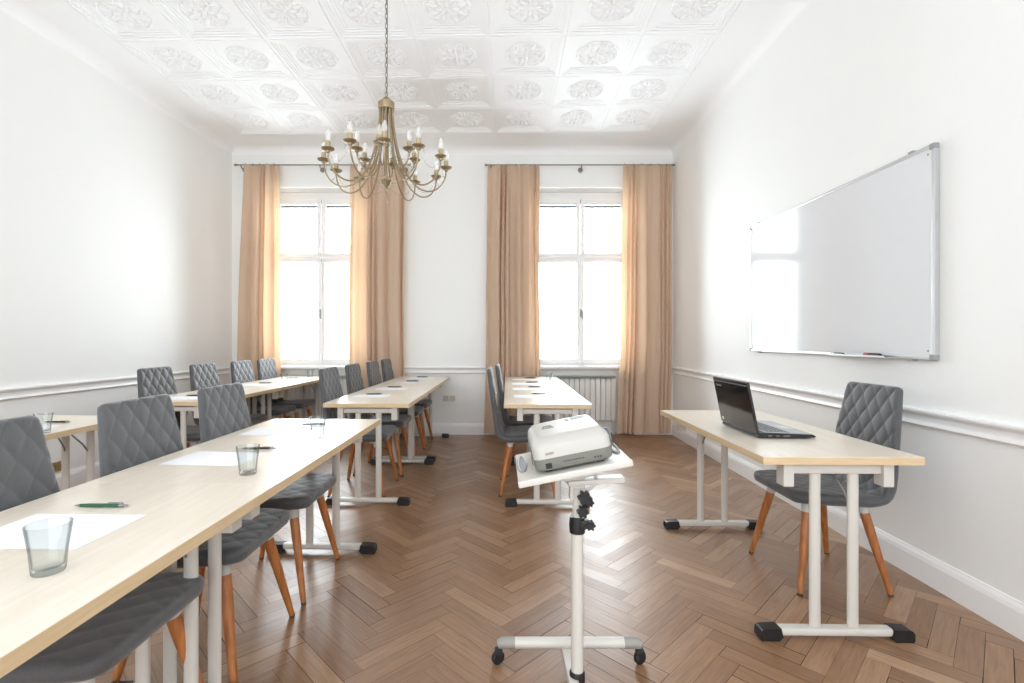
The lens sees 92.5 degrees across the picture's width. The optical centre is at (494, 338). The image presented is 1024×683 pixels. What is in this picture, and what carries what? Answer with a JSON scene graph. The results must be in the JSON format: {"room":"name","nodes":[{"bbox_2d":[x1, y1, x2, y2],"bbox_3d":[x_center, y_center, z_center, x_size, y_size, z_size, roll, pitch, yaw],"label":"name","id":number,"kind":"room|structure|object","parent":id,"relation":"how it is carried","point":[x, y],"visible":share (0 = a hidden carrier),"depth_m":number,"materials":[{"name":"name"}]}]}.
{"room":"seminar room","nodes":[
{"label":"seminar room","id":0,"kind":"room"},
{"bbox_2d":[0,10,231,473],"bbox_3d":[-3.641,-0.595,2.430,0.200,3.690,8.690,0,0,4],"label":"wall","id":1,"kind":"structure","parent":0,"point":[116,214],"depth_m":4.21,"materials":[{"name":"white paint"}]},
{"bbox_2d":[52,461,60,471],"bbox_3d":[-3.444,1.005,3.860,0.014,0.078,0.160,0,0,4],"label":"wall socket","id":2,"kind":"object","parent":1,"relation":"attached to","point":[57,465],"visible":0.37,"depth_m":3.85,"materials":[{"name":"gold metal"}]},
{"bbox_2d":[0,367,230,400],"bbox_3d":[-3.537,0.390,2.230,0.034,0.084,7.878,0,0,4],"label":"trim","id":3,"kind":"structure","parent":1,"relation":"attached to","point":[66,387],"depth_m":3.98,"materials":[{"name":"white paint"}]},
{"bbox_2d":[0,0,235,154],"bbox_3d":[-3.504,-2.357,2.230,0.120,0.085,7.883,0,0,4],"label":"trim","id":4,"kind":"structure","parent":1,"relation":"attached to","point":[15,9],"depth_m":4.24,"materials":[{"name":"white paint"}]},
{"bbox_2d":[55,441,200,490],"bbox_3d":[-3.543,1.129,2.230,0.022,0.142,7.877,0,0,4],"label":"baseboard","id":5,"kind":"structure","parent":1,"relation":"attached to","point":[77,475],"depth_m":4.03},
{"bbox_2d":[18,0,784,144],"bbox_3d":[-0.816,-2.480,2.230,6.600,0.180,8.760,0,0,0],"label":"ceiling","id":6,"kind":"structure","parent":0,"point":[253,72],"depth_m":4.23,"materials":[{"name":"white paint"}]},
{"bbox_2d":[317,0,451,201],"bbox_3d":[-0.665,-1.611,3.000,0.791,1.558,0.791,0,0,0],"label":"chandelier","id":7,"kind":"object","parent":6,"relation":"hanging from","point":[386,105],"visible":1,"depth_m":2.97,"materials":[{"name":"gold metal"}]},
{"bbox_2d":[232,155,672,433],"bbox_3d":[-0.534,-0.595,6.340,5.544,3.690,0.360,0,0,0],"label":"wall","id":8,"kind":"structure","parent":0,"point":[444,272],"depth_m":6.16,"materials":[{"name":"white paint"}]},
{"bbox_2d":[280,193,349,368],"bbox_3d":[-2.265,-0.768,6.327,1.280,2.288,0.335,0,0,0],"label":"window","id":9,"kind":"structure","parent":8,"relation":"in","point":[321,201],"depth_m":6.39,"materials":[{"name":"white paint"}]},
{"bbox_2d":[282,205,316,207],"bbox_3d":[-2.557,-1.739,6.442,0.476,0.040,0.012,0,0,0],"label":"roller blind","id":10,"kind":"object","parent":9,"relation":"attached to","point":[283,206],"depth_m":6.44,"materials":[{"name":"grey fabric"}]},
{"bbox_2d":[327,205,349,207],"bbox_3d":[-1.973,-1.739,6.442,0.476,0.040,0.012,0,0,0],"label":"roller blind","id":11,"kind":"object","parent":9,"relation":"attached to","point":[328,206],"depth_m":6.44,"materials":[{"name":"grey fabric"}]},
{"bbox_2d":[234,164,410,172],"bbox_3d":[-2.130,-2.127,6.097,2.180,0.074,0.122,0,0,0],"label":"curtain rod","id":12,"kind":"object","parent":8,"relation":"attached to","point":[240,165],"visible":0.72,"depth_m":6.04,"materials":[{"name":"metal"}]},
{"bbox_2d":[237,163,282,422],"bbox_3d":[-2.910,-0.502,6.055,0.561,3.334,0.107,0,0,0],"label":"curtain","id":13,"kind":"object","parent":12,"relation":"hanging from","point":[258,337],"visible":0.74,"depth_m":6.04,"materials":[{"name":"beige fabric"}]},
{"bbox_2d":[349,163,404,433],"bbox_3d":[-1.463,-0.501,6.049,0.711,3.333,0.118,0,0,1],"label":"curtain","id":14,"kind":"object","parent":12,"relation":"hanging from","point":[376,242],"visible":0.66,"depth_m":6.04,"materials":[{"name":"beige fabric"}]},
{"bbox_2d":[404,367,485,372],"bbox_3d":[-0.575,0.390,6.143,1.900,0.084,0.034,0,0,0],"label":"trim","id":15,"kind":"structure","parent":8,"relation":"attached to","point":[406,369],"depth_m":6.14,"materials":[{"name":"white paint"}]},
{"bbox_2d":[399,423,495,434],"bbox_3d":[-0.575,1.129,6.149,2.100,0.142,0.022,0,0,0],"label":"baseboard","id":16,"kind":"structure","parent":8,"relation":"attached to","point":[450,428],"depth_m":6.14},
{"bbox_2d":[443,395,455,400],"bbox_3d":[-0.575,0.745,6.153,0.160,0.078,0.014,0,0,0],"label":"wall socket","id":17,"kind":"object","parent":8,"relation":"attached to","point":[445,397],"visible":1,"depth_m":6.15,"materials":[{"name":"white plastic"}]},
{"bbox_2d":[232,145,672,154],"bbox_3d":[-0.534,-2.357,6.110,5.544,0.085,0.120,0,0,0],"label":"trim","id":18,"kind":"structure","parent":8,"relation":"attached to","point":[238,149],"depth_m":6.14,"materials":[{"name":"white paint"}]},
{"bbox_2d":[485,164,674,172],"bbox_3d":[1.045,-2.127,6.097,2.350,0.074,0.122,0,0,0],"label":"curtain rod","id":19,"kind":"object","parent":8,"relation":"attached to","point":[580,170],"visible":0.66,"depth_m":6.04,"materials":[{"name":"grey metal"}]},
{"bbox_2d":[484,163,539,433],"bbox_3d":[0.211,-0.501,6.051,0.700,3.333,0.132,0,0,0],"label":"curtain","id":20,"kind":"object","parent":19,"relation":"hanging from","point":[512,270],"visible":0.88,"depth_m":6.04,"materials":[{"name":"beige fabric"}]},
{"bbox_2d":[617,163,672,433],"bbox_3d":[1.847,-0.502,6.052,0.706,3.334,0.092,0,0,0],"label":"curtain","id":21,"kind":"object","parent":19,"relation":"hanging from","point":[645,368],"visible":0.98,"depth_m":6.04,"materials":[{"name":"beige fabric"}]},
{"bbox_2d":[539,193,622,368],"bbox_3d":[1.115,-0.768,6.327,1.280,2.288,0.335,0,0,0],"label":"window","id":22,"kind":"structure","parent":8,"relation":"in","point":[580,201],"depth_m":6.39,"materials":[{"name":"white paint"}]},
{"bbox_2d":[540,205,575,207],"bbox_3d":[0.823,-1.739,6.442,0.476,0.040,0.012,0,0,0],"label":"roller blind","id":23,"kind":"object","parent":22,"relation":"attached to","point":[541,206],"depth_m":6.44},
{"bbox_2d":[585,205,619,207],"bbox_3d":[1.407,-1.739,6.442,0.476,0.040,0.012,0,0,0],"label":"roller blind","id":24,"kind":"object","parent":22,"relation":"attached to","point":[586,206],"depth_m":6.44,"materials":[{"name":"grey fabric"}]},
{"bbox_2d":[635,423,672,434],"bbox_3d":[1.996,1.129,6.149,0.483,0.142,0.022,0,0,0],"label":"trim","id":25,"kind":"structure","parent":8,"relation":"attached to","point":[671,423],"depth_m":6.14,"materials":[{"name":"white wood"}]},
{"bbox_2d":[95,433,1023,682],"bbox_3d":[-0.780,1.225,2.330,6.043,0.050,8.060,0,0,0],"label":"floor","id":26,"kind":"structure","parent":0,"point":[453,571],"depth_m":2.29,"materials":[{"name":"brown wood"}]},
{"bbox_2d":[35,415,97,490],"bbox_3d":[-2.475,0.830,2.320,0.620,0.740,1.263,0,0,2],"label":"folding table","id":27,"kind":"object","parent":26,"relation":"on","point":[79,423],"visible":0.42,"depth_m":2.87,"materials":[{"name":"brown wood"}]},
{"bbox_2d":[42,425,61,429],"bbox_3d":[-2.440,0.459,2.500,0.297,0.001,0.210,0,0,-3],"label":"paper sheet","id":28,"kind":"object","parent":27,"relation":"on","point":[43,426],"visible":0.19,"depth_m":2.57,"materials":[{"name":"white paper"}]},
{"bbox_2d":[45,420,70,422],"bbox_3d":[-2.400,0.452,2.685,0.146,0.013,0.010,0,0,0],"label":"ballpoint pen","id":29,"kind":"object","parent":27,"relation":"on","point":[60,421],"visible":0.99,"depth_m":2.68,"materials":[{"name":"black plastic"}]},
{"bbox_2d":[0,415,203,682],"bbox_3d":[-1.157,0.716,1.321,0.538,0.973,0.478,0,0,1],"label":"chair","id":30,"kind":"object","parent":26,"relation":"on","point":[96,646],"visible":0.58,"depth_m":1.35,"materials":[{"name":"grey fabric"}]},
{"bbox_2d":[0,483,275,682],"bbox_3d":[-1.018,0.830,0.927,0.620,0.740,1.263,0,0,1],"label":"folding table","id":31,"kind":"object","parent":26,"relation":"on","point":[37,610],"visible":0.83,"depth_m":1.10,"materials":[{"name":"brown wood"}]},
{"bbox_2d":[22,519,73,575],"bbox_3d":[-0.881,0.411,0.967,0.075,0.096,0.075,0,0,0],"label":"drinking glass","id":32,"kind":"object","parent":31,"relation":"on","point":[73,519],"visible":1,"depth_m":0.95,"materials":[{"name":"clear glass"}]},
{"bbox_2d":[0,514,145,549],"bbox_3d":[-1.060,0.459,1.178,0.297,0.001,0.210,0,0,2],"label":"paper sheet","id":33,"kind":"object","parent":31,"relation":"on","point":[42,531],"visible":0.97,"depth_m":1.18,"materials":[{"name":"white paper"}]},
{"bbox_2d":[74,502,127,506],"bbox_3d":[-1.075,0.452,1.337,0.146,0.013,0.010,0,0,0],"label":"ballpoint pen","id":34,"kind":"object","parent":31,"relation":"on","point":[109,504],"visible":1,"depth_m":1.33,"materials":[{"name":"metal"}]},
{"bbox_2d":[137,366,200,447],"bbox_3d":[-2.507,0.716,3.962,0.538,0.973,0.478,0,0,2],"label":"chair","id":35,"kind":"object","parent":26,"relation":"on","point":[153,381],"visible":0.44,"depth_m":3.92,"materials":[{"name":"grey fabric"}]},
{"bbox_2d":[97,394,294,682],"bbox_3d":[-1.137,0.716,1.896,0.538,0.973,0.478,0,0,1],"label":"chair","id":36,"kind":"object","parent":26,"relation":"on","point":[131,432],"visible":0.36,"depth_m":1.82,"materials":[{"name":"grey fabric"}]},
{"bbox_2d":[189,363,266,425],"bbox_3d":[-2.482,0.716,4.572,0.538,0.973,0.478,0,0,2],"label":"chair","id":37,"kind":"object","parent":26,"relation":"on","point":[204,375],"visible":0.34,"depth_m":4.54,"materials":[{"name":"grey fabric"}]},
{"bbox_2d":[169,385,288,448],"bbox_3d":[-2.370,0.830,4.225,0.620,0.740,1.263,0,0,3],"label":"folding table","id":38,"kind":"object","parent":26,"relation":"on","point":[183,406],"visible":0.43,"depth_m":4.06,"materials":[{"name":"brown wood"}]},
{"bbox_2d":[171,396,197,399],"bbox_3d":[-2.420,0.459,3.810,0.297,0.001,0.210,0,0,3],"label":"paper sheet","id":39,"kind":"object","parent":38,"relation":"on","point":[174,397],"visible":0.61,"depth_m":3.78,"materials":[{"name":"white paper"}]},
{"bbox_2d":[86,419,379,682],"bbox_3d":[-0.985,0.830,2.190,0.620,0.740,1.263,0,0,2],"label":"folding table","id":40,"kind":"object","parent":26,"relation":"on","point":[293,457],"visible":0.52,"depth_m":1.81,"materials":[{"name":"brown wood"}]},
{"bbox_2d":[161,451,265,466],"bbox_3d":[-1.075,0.459,1.885,0.297,0.001,0.210,0,0,6],"label":"paper sheet","id":41,"kind":"object","parent":40,"relation":"on","point":[200,458],"visible":0.98,"depth_m":1.88,"materials":[{"name":"white paper"}]},
{"bbox_2d":[240,446,275,449],"bbox_3d":[-0.985,0.452,2.035,0.146,0.013,0.010,0,0,-4],"label":"ballpoint pen","id":42,"kind":"object","parent":40,"relation":"on","point":[263,447],"visible":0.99,"depth_m":2.03,"materials":[{"name":"black plastic"}]},
{"bbox_2d":[238,427,313,435],"bbox_3d":[-1.080,0.459,2.440,0.297,0.001,0.210,0,0,3],"label":"paper sheet","id":43,"kind":"object","parent":40,"relation":"on","point":[275,431],"visible":1,"depth_m":2.43,"materials":[{"name":"white paper"}]},
{"bbox_2d":[301,422,326,424],"bbox_3d":[-0.970,0.452,2.615,0.146,0.013,0.010,0,0,-2],"label":"ballpoint pen","id":44,"kind":"object","parent":40,"relation":"on","point":[317,423],"visible":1,"depth_m":2.61,"materials":[{"name":"black plastic"}]},
{"bbox_2d":[230,360,295,418],"bbox_3d":[-2.452,0.716,5.202,0.538,0.973,0.478,0,0,2],"label":"chair","id":45,"kind":"object","parent":26,"relation":"on","point":[241,371],"visible":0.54,"depth_m":5.18,"materials":[{"name":"grey fabric"}]},
{"bbox_2d":[197,382,339,605],"bbox_3d":[-1.117,0.716,2.446,0.538,0.973,0.478,0,0,1],"label":"chair","id":46,"kind":"object","parent":26,"relation":"on","point":[223,410],"visible":0.45,"depth_m":2.36,"materials":[{"name":"grey fabric"}]},
{"bbox_2d":[241,376,318,425],"bbox_3d":[-2.313,0.830,5.487,0.620,0.740,1.263,0,0,3],"label":"folding table","id":47,"kind":"object","parent":26,"relation":"on","point":[305,380],"visible":0.29,"depth_m":5.30,"materials":[{"name":"brown wood"}]},
{"bbox_2d":[243,384,273,385],"bbox_3d":[-2.380,0.459,4.930,0.297,0.001,0.210,0,0,1],"label":"paper sheet","id":48,"kind":"object","parent":47,"relation":"on","point":[244,384],"visible":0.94,"depth_m":4.94,"materials":[{"name":"white paper"}]},
{"bbox_2d":[257,358,314,418],"bbox_3d":[-2.427,0.716,5.712,0.538,0.973,0.478,0,0,2],"label":"chair","id":49,"kind":"object","parent":26,"relation":"on","point":[266,368],"visible":0.55,"depth_m":5.67,"materials":[{"name":"grey fabric"}]},
{"bbox_2d":[285,375,348,418],"bbox_3d":[-2.224,0.833,6.228,0.858,0.734,0.095,0,0,0],"label":"radiator","id":50,"kind":"object","parent":26,"relation":"on","point":[295,393],"visible":0.09,"depth_m":6.18,"materials":[{"name":"metal"}]},
{"bbox_2d":[287,375,345,378],"bbox_3d":[-2.224,0.487,6.220,0.858,0.042,0.080,0,0,0],"label":"grille","id":51,"kind":"object","parent":50,"relation":"attached to","point":[340,376],"depth_m":6.26,"materials":[{"name":"white metal"}]},
{"bbox_2d":[318,367,398,496],"bbox_3d":[-1.092,0.716,3.941,0.538,0.973,0.478,0,0,1],"label":"chair","id":52,"kind":"object","parent":26,"relation":"on","point":[329,380],"visible":0.48,"depth_m":3.88,"materials":[{"name":"grey fabric"}]},
{"bbox_2d":[345,363,411,475],"bbox_3d":[-1.067,0.716,4.521,0.538,0.973,0.478,0,0,1],"label":"chair","id":53,"kind":"object","parent":26,"relation":"on","point":[354,381],"visible":0.56,"depth_m":4.43,"materials":[{"name":"grey fabric"}]},
{"bbox_2d":[323,386,434,505],"bbox_3d":[-0.905,0.830,4.127,0.620,0.740,1.263,0,0,1],"label":"folding table","id":54,"kind":"object","parent":26,"relation":"on","point":[407,398],"visible":0.85,"depth_m":3.55,"materials":[{"name":"brown wood"}]},
{"bbox_2d":[350,394,391,397],"bbox_3d":[-1.000,0.459,3.950,0.297,0.001,0.210,0,0,2],"label":"paper sheet","id":55,"kind":"object","parent":54,"relation":"on","point":[357,395],"visible":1,"depth_m":3.91,"materials":[{"name":"white paper"}]},
{"bbox_2d":[373,388,407,389],"bbox_3d":[-0.955,0.459,4.520,0.297,0.001,0.210,0,0,1],"label":"paper sheet","id":56,"kind":"object","parent":54,"relation":"on","point":[376,388],"visible":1,"depth_m":4.45,"materials":[{"name":"white paper"}]},
{"bbox_2d":[366,360,424,456],"bbox_3d":[-1.037,0.716,5.131,0.538,0.973,0.478,0,0,1],"label":"chair","id":57,"kind":"object","parent":26,"relation":"on","point":[373,372],"visible":0.47,"depth_m":5.07,"materials":[{"name":"grey fabric"}]},
{"bbox_2d":[381,358,432,446],"bbox_3d":[-1.022,0.716,5.701,0.538,0.973,0.478,0,0,1],"label":"chair","id":58,"kind":"object","parent":26,"relation":"on","point":[386,365],"visible":0.5,"depth_m":5.59,"materials":[{"name":"grey fabric"}]},
{"bbox_2d":[374,376,449,461],"bbox_3d":[-0.874,0.830,5.390,0.620,0.740,1.263,0,0,1],"label":"folding table","id":59,"kind":"object","parent":26,"relation":"on","point":[437,381],"visible":0.38,"depth_m":5.30,"materials":[{"name":"brown wood"}]},
{"bbox_2d":[393,382,423,383],"bbox_3d":[-0.900,0.459,5.160,0.297,0.001,0.210,0,0,0],"label":"paper sheet","id":60,"kind":"object","parent":59,"relation":"on","point":[396,382],"visible":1,"depth_m":5.06,"materials":[{"name":"white paper"}]},
{"bbox_2d":[407,377,433,378],"bbox_3d":[-0.870,0.459,5.740,0.297,0.001,0.210,0,0,-1],"label":"paper sheet","id":61,"kind":"object","parent":59,"relation":"on","point":[409,377],"visible":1,"depth_m":5.69,"materials":[{"name":"white paper"}]},
{"bbox_2d":[487,366,554,496],"bbox_3d":[0.208,0.716,3.951,0.538,0.973,0.478,0,0,1],"label":"chair","id":62,"kind":"object","parent":26,"relation":"on","point":[510,435],"visible":0.77,"depth_m":3.76,"materials":[{"name":"grey fabric"}]},
{"bbox_2d":[495,363,552,476],"bbox_3d":[0.273,0.716,4.501,0.538,0.973,0.478,0,0,1],"label":"chair","id":63,"kind":"object","parent":26,"relation":"on","point":[508,420],"visible":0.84,"depth_m":4.31,"materials":[{"name":"grey fabric"}]},
{"bbox_2d":[505,377,568,459],"bbox_3d":[0.419,0.830,5.348,0.620,0.740,1.263,0,0,1],"label":"folding table","id":64,"kind":"object","parent":26,"relation":"on","point":[544,381],"visible":0.22,"depth_m":5.30,"materials":[{"name":"brown wood"}]},
{"bbox_2d":[512,383,540,384],"bbox_3d":[0.320,0.459,5.020,0.297,0.001,0.210,0,0,0],"label":"paper sheet","id":65,"kind":"object","parent":64,"relation":"on","point":[512,383],"visible":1,"depth_m":4.94,"materials":[{"name":"white paper"}]},
{"bbox_2d":[504,387,591,507],"bbox_3d":[0.388,0.830,4.085,0.620,0.740,1.263,0,0,1],"label":"folding table","id":66,"kind":"object","parent":26,"relation":"on","point":[555,405],"visible":0.61,"depth_m":3.50,"materials":[{"name":"brown wood"}]},
{"bbox_2d":[512,388,544,389],"bbox_3d":[0.310,0.459,4.510,0.297,0.001,0.210,0,0,1],"label":"paper sheet","id":67,"kind":"object","parent":66,"relation":"on","point":[512,388],"visible":1,"depth_m":4.54,"materials":[{"name":"white paper"}]},
{"bbox_2d":[514,395,551,397],"bbox_3d":[0.300,0.459,3.930,0.297,0.001,0.210,0,0,2],"label":"paper sheet","id":68,"kind":"object","parent":66,"relation":"on","point":[515,396],"visible":1,"depth_m":3.91,"materials":[{"name":"white paper"}]},
{"bbox_2d":[491,443,645,682],"bbox_3d":[0.273,0.785,1.619,0.573,0.830,0.539,0,0,0],"label":"stand","id":69,"kind":"object","parent":26,"relation":"on","point":[577,477],"visible":0.91,"depth_m":1.63,"materials":[{"name":"white metal"}]},
{"bbox_2d":[527,415,612,471],"bbox_3d":[0.255,0.354,1.710,0.278,0.147,0.339,0,0,0],"label":"projector","id":70,"kind":"object","parent":69,"relation":"on","point":[575,440],"visible":1,"depth_m":1.55,"materials":[{"name":"white plastic"}]},
{"bbox_2d":[564,455,601,461],"bbox_3d":[0.276,0.375,1.542,0.121,0.023,0.001,0,0,1],"label":"print","id":71,"kind":"object","parent":70,"relation":"attached to","point":[567,458],"depth_m":1.54},
{"bbox_2d":[515,443,632,487],"bbox_3d":[0.252,0.417,1.699,0.363,0.094,0.378,0,0,0],"label":"tray","id":72,"kind":"object","parent":69,"relation":"on","point":[527,474],"depth_m":1.56,"materials":[{"name":"white metal"}]},
{"bbox_2d":[569,669,584,682],"bbox_3d":[0.276,1.131,1.645,0.052,0.038,0.052,0,0,0],"label":"caster wheel","id":73,"kind":"object","parent":69,"relation":"attached to","point":[575,675],"depth_m":1.63,"materials":[{"name":"plastic"}]},
{"bbox_2d":[543,375,615,433],"bbox_3d":[1.069,0.833,6.228,0.924,0.734,0.095,0,0,0],"label":"radiator","id":74,"kind":"object","parent":26,"relation":"on","point":[599,391],"visible":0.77,"depth_m":6.18,"materials":[{"name":"metal"}]},
{"bbox_2d":[543,375,615,378],"bbox_3d":[1.069,0.487,6.220,0.924,0.042,0.080,0,0,0],"label":"grille","id":75,"kind":"object","parent":74,"relation":"attached to","point":[558,376],"depth_m":6.19,"materials":[{"name":"white metal"}]},
{"bbox_2d":[660,410,924,642],"bbox_3d":[1.368,0.830,2.535,0.620,0.740,1.263,0,0,1],"label":"folding table","id":76,"kind":"object","parent":26,"relation":"on","point":[829,452],"visible":0.84,"depth_m":1.96,"materials":[{"name":"brown wood"}]},
{"bbox_2d":[713,376,815,437],"bbox_3d":[1.326,0.330,2.448,0.315,0.260,0.384,0,0,2],"label":"laptop","id":77,"kind":"object","parent":76,"relation":"on","point":[734,397],"visible":1,"depth_m":2.38,"materials":[{"name":"black plastic"}]},
{"bbox_2d":[749,381,902,596],"bbox_3d":[1.687,0.716,2.514,0.538,0.973,0.478,0,0,1],"label":"chair","id":78,"kind":"object","parent":26,"relation":"on","point":[872,413],"visible":0.66,"depth_m":2.40,"materials":[{"name":"grey fabric"}]},
{"bbox_2d":[673,0,1023,602],"bbox_3d":[2.232,-0.595,2.430,0.200,3.690,8.669,0,0,2],"label":"wall","id":79,"kind":"structure","parent":0,"point":[848,89],"depth_m":2.54,"materials":[{"name":"white paint"}]},
{"bbox_2d":[667,0,810,153],"bbox_3d":[2.076,-2.357,2.230,0.120,0.085,7.867,0,0,2],"label":"trim","id":80,"kind":"structure","parent":79,"relation":"attached to","point":[789,9],"depth_m":4.22,"materials":[{"name":"white paint"}]},
{"bbox_2d":[750,142,939,360],"bbox_3d":[2.118,-0.420,3.246,0.076,1.063,1.802,0,0,2],"label":"whiteboard","id":81,"kind":"object","parent":79,"relation":"attached to","point":[852,269],"visible":1,"depth_m":2.86,"materials":[{"name":"white ceramic"}]},
{"bbox_2d":[828,353,890,357],"bbox_3d":[2.098,0.096,2.826,0.060,0.013,0.460,0,0,2],"label":"tray","id":82,"kind":"object","parent":81,"relation":"on","point":[884,355],"depth_m":2.77,"materials":[{"name":"metal"}]},
{"bbox_2d":[863,353,881,355],"bbox_3d":[2.090,0.087,2.716,0.021,0.022,0.122,0,0,2],"label":"marker","id":83,"kind":"object","parent":81,"relation":"on","point":[876,354],"visible":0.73,"depth_m":2.69,"materials":[{"name":"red plastic"}]},
{"bbox_2d":[672,423,1023,641],"bbox_3d":[2.115,1.129,2.230,0.022,0.142,7.864,0,0,2],"label":"baseboard","id":84,"kind":"structure","parent":79,"relation":"attached to","point":[1004,611],"depth_m":2.40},
{"bbox_2d":[672,367,1023,447],"bbox_3d":[2.109,0.390,2.230,0.034,0.084,7.864,0,0,2],"label":"trim","id":85,"kind":"structure","parent":79,"relation":"attached to","point":[1001,432],"depth_m":2.40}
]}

